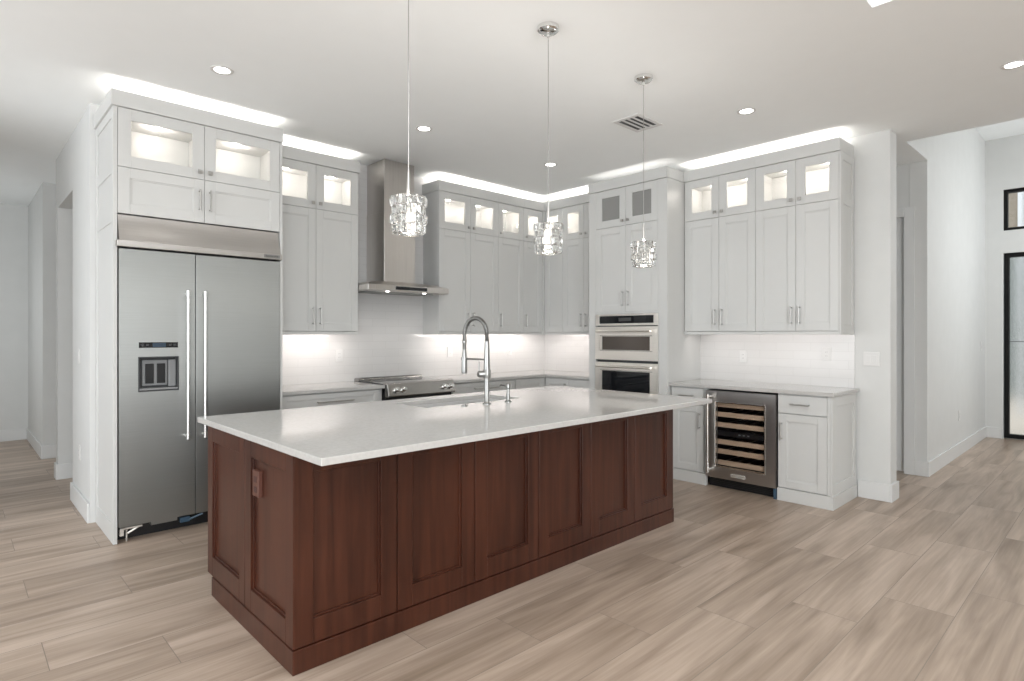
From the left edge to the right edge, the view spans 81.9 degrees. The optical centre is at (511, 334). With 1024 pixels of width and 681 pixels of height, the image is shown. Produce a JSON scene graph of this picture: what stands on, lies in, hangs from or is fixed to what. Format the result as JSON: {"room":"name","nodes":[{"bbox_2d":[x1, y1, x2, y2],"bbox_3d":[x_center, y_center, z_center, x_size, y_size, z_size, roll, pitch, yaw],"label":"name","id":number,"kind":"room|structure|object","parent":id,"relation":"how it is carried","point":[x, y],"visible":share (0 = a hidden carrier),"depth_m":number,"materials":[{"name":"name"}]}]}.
{"room":"kitchen","nodes":[
{"label":"kitchen","id":0,"kind":"room"},
{"bbox_2d":[0,203,27,429],"bbox_3d":[-6.957,-0.155,7.239,1.880,3.050,0.120,0,0,-44],"label":"wall","id":1,"kind":"structure","parent":0,"point":[13,218],"depth_m":7.63,"materials":[{"name":"paint"}]},
{"bbox_2d":[0,428,55,458],"bbox_3d":[-5.660,1.298,7.109,3.745,0.145,1.282,0,0,-1],"label":"baseboard","id":2,"kind":"structure","parent":1,"relation":"attached to","point":[49,451],"depth_m":7.34,"materials":[{"name":"white paint"}]},
{"bbox_2d":[28,103,99,522],"bbox_3d":[-3.983,-0.155,6.699,1.992,3.050,4.760,0,0,-44],"label":"wall","id":3,"kind":"structure","parent":0,"point":[76,162],"depth_m":5.59,"materials":[{"name":"paint"}]},
{"bbox_2d":[54,462,72,479],"bbox_3d":[-4.290,1.298,5.665,0.156,0.145,0.156,0,0,-44],"label":"baseboard","id":4,"kind":"object","parent":3,"relation":"attached to","point":[61,471],"visible":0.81,"depth_m":5.60,"materials":[{"name":"white paint"}]},
{"bbox_2d":[78,349,79,363],"bbox_3d":[-3.401,0.170,4.631,0.009,0.116,0.072,0,0,-44],"label":"light switch","id":5,"kind":"object","parent":3,"relation":"attached to","point":[78,349],"visible":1,"depth_m":4.61,"materials":[{"name":"white plastic"}]},
{"bbox_2d":[70,482,89,522],"bbox_3d":[-3.316,1.298,4.640,0.156,0.145,0.856,0,0,-44],"label":"baseboard","id":6,"kind":"structure","parent":3,"relation":"attached to","point":[79,501],"depth_m":4.50,"materials":[{"name":"white paint"}]},
{"bbox_2d":[79,445,80,460],"bbox_3d":[-3.373,0.920,4.603,0.008,0.116,0.072,0,0,-44],"label":"power outlet","id":7,"kind":"object","parent":3,"relation":"attached to","point":[79,445],"visible":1,"depth_m":4.58,"materials":[{"name":"white plastic"}]},
{"bbox_2d":[299,178,543,384],"bbox_3d":[-1.258,-0.155,6.127,4.877,3.050,0.120,0,0,-44],"label":"wall","id":8,"kind":"structure","parent":0,"point":[425,181],"depth_m":6.37,"materials":[{"name":"paint"}]},
{"bbox_2d":[283,145,359,334],"bbox_3d":[-1.821,-0.800,5.276,0.870,1.600,0.336,0,0,-44],"label":"upper cabinet","id":9,"kind":"object","parent":8,"relation":"attached to","point":[320,191],"visible":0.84,"depth_m":5.24,"materials":[{"name":"paint"}]},
{"bbox_2d":[358,159,448,295],"bbox_3d":[-1.121,-1.040,5.824,0.922,1.272,0.485,0,0,-44],"label":"range hood","id":10,"kind":"object","parent":8,"relation":"attached to","point":[390,257],"visible":0.91,"depth_m":5.72,"materials":[{"name":"metal"}]},
{"bbox_2d":[283,164,544,384],"bbox_3d":[-0.914,-0.612,6.364,3.687,2.133,0.009,0,0,-44],"label":"tile backsplash","id":11,"kind":"structure","parent":8,"relation":"attached to","point":[390,340],"depth_m":6.05,"materials":[{"name":"white tile"}]},
{"bbox_2d":[336,349,342,361],"bbox_3d":[-1.654,0.200,5.649,0.072,0.116,0.008,0,0,-44],"label":"power outlet","id":12,"kind":"object","parent":11,"relation":"attached to","point":[339,352],"visible":1,"depth_m":5.65,"materials":[{"name":"white plastic"}]},
{"bbox_2d":[447,346,452,356],"bbox_3d":[-0.690,0.190,6.565,0.072,0.116,0.008,0,0,-44],"label":"power outlet","id":13,"kind":"object","parent":11,"relation":"attached to","point":[449,348],"visible":1,"depth_m":6.57,"materials":[{"name":"white plastic"}]},
{"bbox_2d":[422,180,498,334],"bbox_3d":[-0.549,-0.800,6.484,0.837,1.600,0.336,0,0,-44],"label":"upper cabinet","id":14,"kind":"object","parent":8,"relation":"attached to","point":[460,240],"visible":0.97,"depth_m":6.33,"materials":[{"name":"paint"}]},
{"bbox_2d":[498,193,523,334],"bbox_3d":[-0.099,-0.800,6.912,0.405,1.600,0.336,0,0,-44],"label":"upper cabinet","id":15,"kind":"object","parent":8,"relation":"attached to","point":[510,208],"visible":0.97,"depth_m":6.83,"materials":[{"name":"paint"}]},
{"bbox_2d":[524,199,562,334],"bbox_3d":[0.383,-0.800,7.181,0.665,1.600,0.608,0,0,-44],"label":"upper cabinet","id":16,"kind":"object","parent":8,"relation":"attached to","point":[543,274],"visible":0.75,"depth_m":7.07,"materials":[{"name":"paint"}]},
{"bbox_2d":[0,0,1023,205],"bbox_3d":[-1.268,-2.025,2.657,11.820,0.690,14.600,0,0,-44],"label":"ceiling","id":17,"kind":"structure","parent":0,"point":[332,75],"depth_m":3.86,"materials":[{"name":"paint"}]},
{"bbox_2d":[210,65,233,74],"bbox_3d":[-1.841,-1.677,3.747,0.136,0.004,0.136,0,0,-44],"label":"recessed light","id":18,"kind":"object","parent":17,"relation":"in","point":[223,70],"visible":1,"depth_m":3.75,"materials":[{"name":"white plastic"}]},
{"bbox_2d":[389,0,427,236],"bbox_3d":[-0.456,-1.060,2.601,0.167,1.240,0.167,0,0,-44],"label":"pendant light","id":19,"kind":"object","parent":17,"relation":"hanging from","point":[408,217],"visible":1,"depth_m":2.55,"materials":[{"name":"clear glass"}]},
{"bbox_2d":[416,126,431,131],"bbox_3d":[-0.717,-1.677,4.811,0.136,0.004,0.136,0,0,-44],"label":"recessed light","id":20,"kind":"object","parent":17,"relation":"in","point":[419,128],"visible":1,"depth_m":4.80,"materials":[{"name":"white plastic"}]},
{"bbox_2d":[533,21,563,254],"bbox_3d":[0.198,-1.060,3.222,0.167,1.240,0.167,0,0,1],"label":"pendant light","id":21,"kind":"object","parent":17,"relation":"hanging from","point":[548,239],"visible":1,"depth_m":3.17,"materials":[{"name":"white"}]},
{"bbox_2d":[544,163,556,166],"bbox_3d":[0.381,-1.677,5.829,0.136,0.004,0.136,0,0,-44],"label":"recessed light","id":22,"kind":"object","parent":17,"relation":"in","point":[545,164],"visible":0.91,"depth_m":5.82,"materials":[{"name":"white plastic"}]},
{"bbox_2d":[612,113,662,131],"bbox_3d":[0.997,-1.676,4.680,0.340,0.007,0.245,0,0,-44],"label":"ceiling vent","id":23,"kind":"object","parent":17,"relation":"in","point":[634,122],"visible":0.99,"depth_m":4.67,"materials":[{"name":"white metal"}]},
{"bbox_2d":[631,73,656,267],"bbox_3d":[0.858,-1.060,3.848,0.167,1.240,0.167,0,0,39],"label":"pendant light","id":24,"kind":"object","parent":17,"relation":"hanging from","point":[643,255],"visible":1,"depth_m":3.80,"materials":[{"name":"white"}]},
{"bbox_2d":[737,108,755,114],"bbox_3d":[1.762,-1.677,4.435,0.136,0.004,0.136,0,0,-44],"label":"recessed light","id":25,"kind":"object","parent":17,"relation":"in","point":[744,111],"visible":1,"depth_m":4.44,"materials":[{"name":"white plastic"}]},
{"bbox_2d":[1000,59,1023,69],"bbox_3d":[3.123,-1.677,3.671,0.136,0.004,0.136,0,0,-44],"label":"recessed light","id":26,"kind":"object","parent":17,"relation":"in","point":[1017,63],"visible":1,"depth_m":3.68,"materials":[{"name":"white"}]},
{"bbox_2d":[0,437,1023,680],"bbox_3d":[-0.043,1.420,3.821,15.200,0.100,14.600,0,0,-44],"label":"floor","id":27,"kind":"structure","parent":0,"point":[927,584],"depth_m":3.05,"materials":[{"name":"brown wood"}]},
{"bbox_2d":[94,88,282,544],"bbox_3d":[-2.406,-0.115,4.441,1.126,2.970,0.676,0,0,-44],"label":"tall cabinet","id":28,"kind":"object","parent":27,"relation":"on","point":[156,158],"visible":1,"depth_m":4.17,"materials":[{"name":"paint"}]},
{"bbox_2d":[116,214,282,540],"bbox_3d":[-2.384,0.288,4.424,1.082,2.163,0.700,0,0,-44],"label":"refrigerator","id":29,"kind":"object","parent":27,"relation":"on","point":[198,305],"visible":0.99,"depth_m":4.11,"materials":[{"name":"grey metal"}]},
{"bbox_2d":[283,389,381,408],"bbox_3d":[-1.694,0.928,5.203,0.955,0.884,0.594,0,0,-44],"label":"base cabinet","id":30,"kind":"object","parent":27,"relation":"on","point":[370,395],"visible":0.12,"depth_m":5.00,"materials":[{"name":"paint"}]},
{"bbox_2d":[283,381,384,395],"bbox_3d":[-1.696,0.470,5.210,0.962,0.030,0.588,0,0,-44],"label":"countertop","id":31,"kind":"structure","parent":30,"relation":"on","point":[352,385],"depth_m":5.13,"materials":[{"name":"white stone"}]},
{"bbox_2d":[354,374,454,400],"bbox_3d":[-1.032,0.895,5.763,0.756,0.950,0.694,0,0,-44],"label":"range","id":32,"kind":"object","parent":27,"relation":"on","point":[401,386],"visible":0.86,"depth_m":5.61,"materials":[{"name":"silver metal"}]},
{"bbox_2d":[358,377,439,384],"bbox_3d":[-1.056,0.456,5.789,0.756,0.019,0.450,0,0,-44],"label":"cooktop","id":33,"kind":"object","parent":32,"relation":"in","point":[374,380],"depth_m":5.80,"materials":[{"name":"silver glass"}]},
{"bbox_2d":[208,409,673,675],"bbox_3d":[-0.222,0.928,3.740,2.848,0.884,1.094,0,0,-44],"label":"kitchen island","id":34,"kind":"object","parent":27,"relation":"on","point":[320,565],"visible":0.87,"depth_m":2.87,"materials":[{"name":"brown wood"}]},
{"bbox_2d":[254,476,256,492],"bbox_3d":[-1.158,0.675,2.660,0.002,0.074,0.032,0,0,-44],"label":"socket","id":35,"kind":"object","parent":34,"relation":"attached to","point":[255,477],"depth_m":2.65,"materials":[{"name":"brown plastic"}]},
{"bbox_2d":[253,469,262,497],"bbox_3d":[-1.150,0.671,2.667,0.019,0.117,0.072,0,0,-44],"label":"outlet","id":36,"kind":"object","parent":34,"relation":"attached to","point":[257,473],"depth_m":2.65,"materials":[{"name":"brown plastic"}]},
{"bbox_2d":[198,386,711,465],"bbox_3d":[-0.159,0.470,3.722,2.925,0.030,1.507,0,0,-44],"label":"island countertop","id":37,"kind":"structure","parent":34,"relation":"on","point":[341,433],"depth_m":3.16,"materials":[{"name":"white stone"}]},
{"bbox_2d":[412,398,498,407],"bbox_3d":[-0.363,0.598,4.089,0.849,0.224,0.394,0,0,-44],"label":"sink","id":38,"kind":"object","parent":37,"relation":"in","point":[490,399],"visible":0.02,"depth_m":4.29,"materials":[{"name":"silver metal"}]},
{"bbox_2d":[461,316,490,404],"bbox_3d":[-0.256,0.165,3.942,0.093,0.579,0.288,0,0,-44],"label":"faucet","id":39,"kind":"object","parent":37,"relation":"on","point":[486,373],"visible":1,"depth_m":3.86,"materials":[{"name":"silver metal"}]},
{"bbox_2d":[499,383,511,401],"bbox_3d":[-0.047,0.393,4.018,0.048,0.124,0.110,0,0,-44],"label":"soap dispenser","id":40,"kind":"object","parent":37,"relation":"on","point":[508,385],"visible":1,"depth_m":3.98,"materials":[{"name":"silver metal"}]},
{"bbox_2d":[452,379,514,394],"bbox_3d":[-0.460,0.928,6.374,0.890,0.884,0.594,0,0,-44],"label":"base cabinet","id":41,"kind":"object","parent":27,"relation":"on","point":[468,387],"visible":0.1,"depth_m":6.13,"materials":[{"name":"paint"}]},
{"bbox_2d":[514,377,588,388],"bbox_3d":[0.462,0.928,6.815,1.055,0.884,1.242,0,0,-44],"label":"base cabinet","id":42,"kind":"object","parent":27,"relation":"on","point":[538,381],"visible":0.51,"depth_m":6.62,"materials":[{"name":"paint"}]},
{"bbox_2d":[429,370,588,382],"bbox_3d":[0.138,0.470,6.504,1.953,0.030,1.238,0,0,-44],"label":"countertop","id":43,"kind":"structure","parent":42,"relation":"on","point":[536,373],"depth_m":6.57,"materials":[{"name":"white stone"}]},
{"bbox_2d":[588,166,700,394],"bbox_3d":[1.363,-0.115,6.155,0.668,2.970,0.953,0,0,-44],"label":"tall cabinet","id":44,"kind":"object","parent":27,"relation":"on","point":[615,204],"visible":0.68,"depth_m":5.82,"materials":[{"name":"paint"}]},
{"bbox_2d":[595,313,657,393],"bbox_3d":[1.327,0.334,6.123,0.642,1.083,0.759,0,0,-44],"label":"double oven","id":45,"kind":"object","parent":44,"relation":"in","point":[626,345],"visible":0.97,"depth_m":5.92,"materials":[{"name":"grey metal"}]},
{"bbox_2d":[671,386,710,484],"bbox_3d":[1.830,0.928,5.681,0.612,0.884,0.370,0,0,-44],"label":"base cabinet","id":46,"kind":"object","parent":27,"relation":"on","point":[689,423],"visible":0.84,"depth_m":5.48,"materials":[{"name":"paint"}]},
{"bbox_2d":[705,389,777,499],"bbox_3d":[2.155,0.935,5.295,0.663,0.870,0.625,0,0,-44],"label":"wine cooler","id":47,"kind":"object","parent":27,"relation":"on","point":[742,426],"visible":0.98,"depth_m":5.18,"materials":[{"name":"silver metal"}]},
{"bbox_2d":[718,459,763,471],"bbox_3d":[2.013,1.145,5.161,0.024,0.042,0.503,0,0,-44],"label":"shelf","id":48,"kind":"object","parent":47,"relation":"attached to","point":[722,462],"depth_m":5.15,"materials":[{"name":"brown wood"}]},
{"bbox_2d":[718,448,763,459],"bbox_3d":[2.013,1.045,5.161,0.024,0.042,0.503,0,0,-44],"label":"shelf","id":49,"kind":"object","parent":47,"relation":"attached to","point":[723,451],"depth_m":5.15,"materials":[{"name":"brown wood"}]},
{"bbox_2d":[718,439,763,449],"bbox_3d":[2.013,0.960,5.161,0.024,0.042,0.503,0,0,-44],"label":"shelf","id":50,"kind":"object","parent":47,"relation":"attached to","point":[720,441],"depth_m":5.15,"materials":[{"name":"brown wood"}]},
{"bbox_2d":[718,422,763,431],"bbox_3d":[2.013,0.807,5.161,0.024,0.042,0.503,0,0,-44],"label":"shelf","id":51,"kind":"object","parent":47,"relation":"attached to","point":[720,424],"depth_m":5.16,"materials":[{"name":"brown wood"}]},
{"bbox_2d":[718,411,763,420],"bbox_3d":[2.013,0.715,5.161,0.024,0.042,0.503,0,0,-44],"label":"shelf","id":52,"kind":"object","parent":47,"relation":"attached to","point":[721,414],"depth_m":5.15,"materials":[{"name":"brown wood"}]},
{"bbox_2d":[718,403,763,410],"bbox_3d":[2.013,0.628,5.161,0.024,0.042,0.503,0,0,-44],"label":"shelf","id":53,"kind":"object","parent":47,"relation":"attached to","point":[749,407],"depth_m":5.15,"materials":[{"name":"brown wood"}]},
{"bbox_2d":[710,477,773,496],"bbox_3d":[2.028,1.325,5.174,0.024,0.090,0.625,0,0,-44],"label":"grille","id":54,"kind":"object","parent":47,"relation":"attached to","point":[746,487],"depth_m":5.17,"materials":[{"name":"black plastic"}]},
{"bbox_2d":[777,393,856,510],"bbox_3d":[2.546,0.928,4.929,0.614,0.884,0.431,0,0,-44],"label":"base cabinet","id":55,"kind":"object","parent":27,"relation":"on","point":[817,434],"visible":0.94,"depth_m":4.76,"materials":[{"name":"paint"}]},
{"bbox_2d":[668,379,858,396],"bbox_3d":[2.212,0.469,5.301,0.619,0.030,1.453,0,0,-44],"label":"countertop","id":56,"kind":"structure","parent":55,"relation":"on","point":[825,391],"depth_m":5.10,"materials":[{"name":"white stone"}]},
{"bbox_2d":[572,129,895,495],"bbox_3d":[1.823,-0.155,6.293,0.180,3.050,3.882,0,0,-44],"label":"wall","id":57,"kind":"structure","parent":0,"point":[874,153],"depth_m":4.91,"materials":[{"name":"paint"}]},
{"bbox_2d":[545,335,588,371],"bbox_3d":[0.851,0.228,7.178,0.009,0.455,1.240,0,0,-44],"label":"tile backsplash","id":58,"kind":"structure","parent":57,"relation":"attached to","point":[562,352],"depth_m":7.34,"materials":[{"name":"white tile"}]},
{"bbox_2d":[562,193,588,334],"bbox_3d":[0.921,-0.800,6.834,0.362,1.600,0.637,0,0,-44],"label":"upper cabinet","id":59,"kind":"object","parent":57,"relation":"attached to","point":[575,208],"visible":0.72,"depth_m":6.82,"materials":[{"name":"paint"}]},
{"bbox_2d":[684,156,755,334],"bbox_3d":[2.044,-0.800,5.652,0.362,1.600,0.711,0,0,-44],"label":"upper cabinet","id":60,"kind":"object","parent":57,"relation":"attached to","point":[720,199],"visible":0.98,"depth_m":5.55,"materials":[{"name":"paint"}]},
{"bbox_2d":[701,335,854,387],"bbox_3d":[2.420,0.228,5.525,0.009,0.455,1.420,0,0,-44],"label":"tile backsplash","id":61,"kind":"structure","parent":57,"relation":"attached to","point":[779,359],"depth_m":5.45,"materials":[{"name":"white tile"}]},
{"bbox_2d":[740,350,746,361],"bbox_3d":[2.235,0.210,5.707,0.008,0.116,0.072,0,0,-44],"label":"power outlet","id":62,"kind":"object","parent":61,"relation":"attached to","point":[743,353],"visible":1,"depth_m":5.70,"materials":[{"name":"white plastic"}]},
{"bbox_2d":[822,347,830,360],"bbox_3d":[2.751,0.170,5.163,0.008,0.116,0.072,0,0,-44],"label":"power outlet","id":63,"kind":"object","parent":61,"relation":"attached to","point":[826,351],"visible":1,"depth_m":5.16,"materials":[{"name":"white plastic"}]},
{"bbox_2d":[824,350,827,357],"bbox_3d":[2.749,0.170,5.162,0.002,0.068,0.033,0,0,-44],"label":"socket","id":64,"kind":"object","parent":63,"relation":"attached to","point":[825,351],"depth_m":5.16,"materials":[{"name":"white plastic"}]},
{"bbox_2d":[755,137,853,334],"bbox_3d":[2.530,-0.800,5.140,0.362,1.600,0.702,0,0,-44],"label":"upper cabinet","id":65,"kind":"object","parent":57,"relation":"attached to","point":[805,193],"visible":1,"depth_m":5.00,"materials":[{"name":"paint"}]},
{"bbox_2d":[864,352,879,365],"bbox_3d":[2.996,0.204,4.920,0.009,0.116,0.118,0,0,-44],"label":"light switch","id":66,"kind":"object","parent":57,"relation":"attached to","point":[870,358],"visible":1,"depth_m":4.92,"materials":[{"name":"white plastic"}]},
{"bbox_2d":[858,480,898,502],"bbox_3d":[0.571,1.298,7.611,0.212,0.145,7.548,0,0,-44],"label":"baseboard","id":67,"kind":"structure","parent":57,"relation":"attached to","point":[866,489],"depth_m":4.89,"materials":[{"name":"white paint"}]},
{"bbox_2d":[896,164,908,208],"bbox_3d":[1.378,-0.155,8.562,0.150,3.050,7.480,0,0,-44],"label":"wall","id":68,"kind":"structure","parent":0,"point":[902,171],"depth_m":5.84,"materials":[{"name":"paint"}]},
{"bbox_2d":[896,217,903,470],"bbox_3d":[3.583,0.095,6.160,0.110,2.530,0.870,0,0,-44],"label":"door","id":69,"kind":"structure","parent":68,"relation":"in","point":[899,221],"depth_m":5.88,"materials":[{"name":"white paint"}]},
{"bbox_2d":[896,206,914,474],"bbox_3d":[3.562,0.060,6.140,0.018,2.620,1.060,0,0,-44],"label":"trim","id":70,"kind":"structure","parent":68,"relation":"attached to","point":[908,213],"depth_m":5.78,"materials":[{"name":"white paint"}]},
{"bbox_2d":[907,128,984,461],"bbox_3d":[4.892,-0.610,6.635,4.168,3.960,0.155,0,0,-44],"label":"wall","id":71,"kind":"structure","parent":0,"point":[947,189],"depth_m":6.33,"materials":[{"name":"paint"}]},
{"bbox_2d":[915,426,999,476],"bbox_3d":[5.181,1.298,6.767,3.232,0.145,0.158,0,0,-42],"label":"baseboard","id":72,"kind":"structure","parent":71,"relation":"attached to","point":[922,468],"depth_m":6.43,"materials":[{"name":"white paint"}]},
{"bbox_2d":[975,118,1023,140],"bbox_3d":[6.867,-2.255,4.466,4.290,0.910,6.020,0,0,-44],"label":"ceiling","id":73,"kind":"structure","parent":0,"point":[1013,127],"depth_m":7.45,"materials":[{"name":"paint"}]},
{"bbox_2d":[985,134,1023,438],"bbox_3d":[7.312,-0.610,6.989,0.170,3.960,2.668,0,0,-44],"label":"wall","id":74,"kind":"structure","parent":0,"point":[1004,157],"depth_m":7.81,"materials":[{"name":"paint"}]},
{"bbox_2d":[1004,252,1023,439],"bbox_3d":[6.889,0.144,7.420,0.090,2.428,1.075,0,0,-44],"label":"door","id":75,"kind":"structure","parent":74,"relation":"in","point":[1013,262],"depth_m":7.74,"materials":[{"name":"black"}]},
{"bbox_2d":[1004,187,1023,230],"bbox_3d":[6.886,-1.635,7.424,0.090,0.550,1.085,0,0,-44],"label":"window","id":76,"kind":"structure","parent":74,"relation":"in","point":[1016,190],"depth_m":7.76,"materials":[{"name":"black"}]},
{"label":"outside","id":77,"kind":"structure","parent":0,"visible":0},
{"bbox_3d":[17.514,1.440,18.008,29.800,0.100,30.000,0,0,-44],"label":"ground","id":78,"kind":"structure","parent":77,"visible":0},
{"bbox_2d":[1018,192,1023,226],"bbox_3d":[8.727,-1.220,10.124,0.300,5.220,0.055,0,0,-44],"label":"porch column","id":79,"kind":"structure","parent":78,"relation":"on","point":[1020,194],"depth_m":10.03,"materials":[{"name":"white"}]},
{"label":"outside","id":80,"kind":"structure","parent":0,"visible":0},
{"bbox_2d":[1009,193,1017,226],"bbox_3d":[7.147,-2.680,11.862,0.300,2.300,4.638,0,0,-44],"label":"wall","id":81,"kind":"structure","parent":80,"point":[1013,197],"depth_m":10.12,"materials":[{"name":"beige paint"}]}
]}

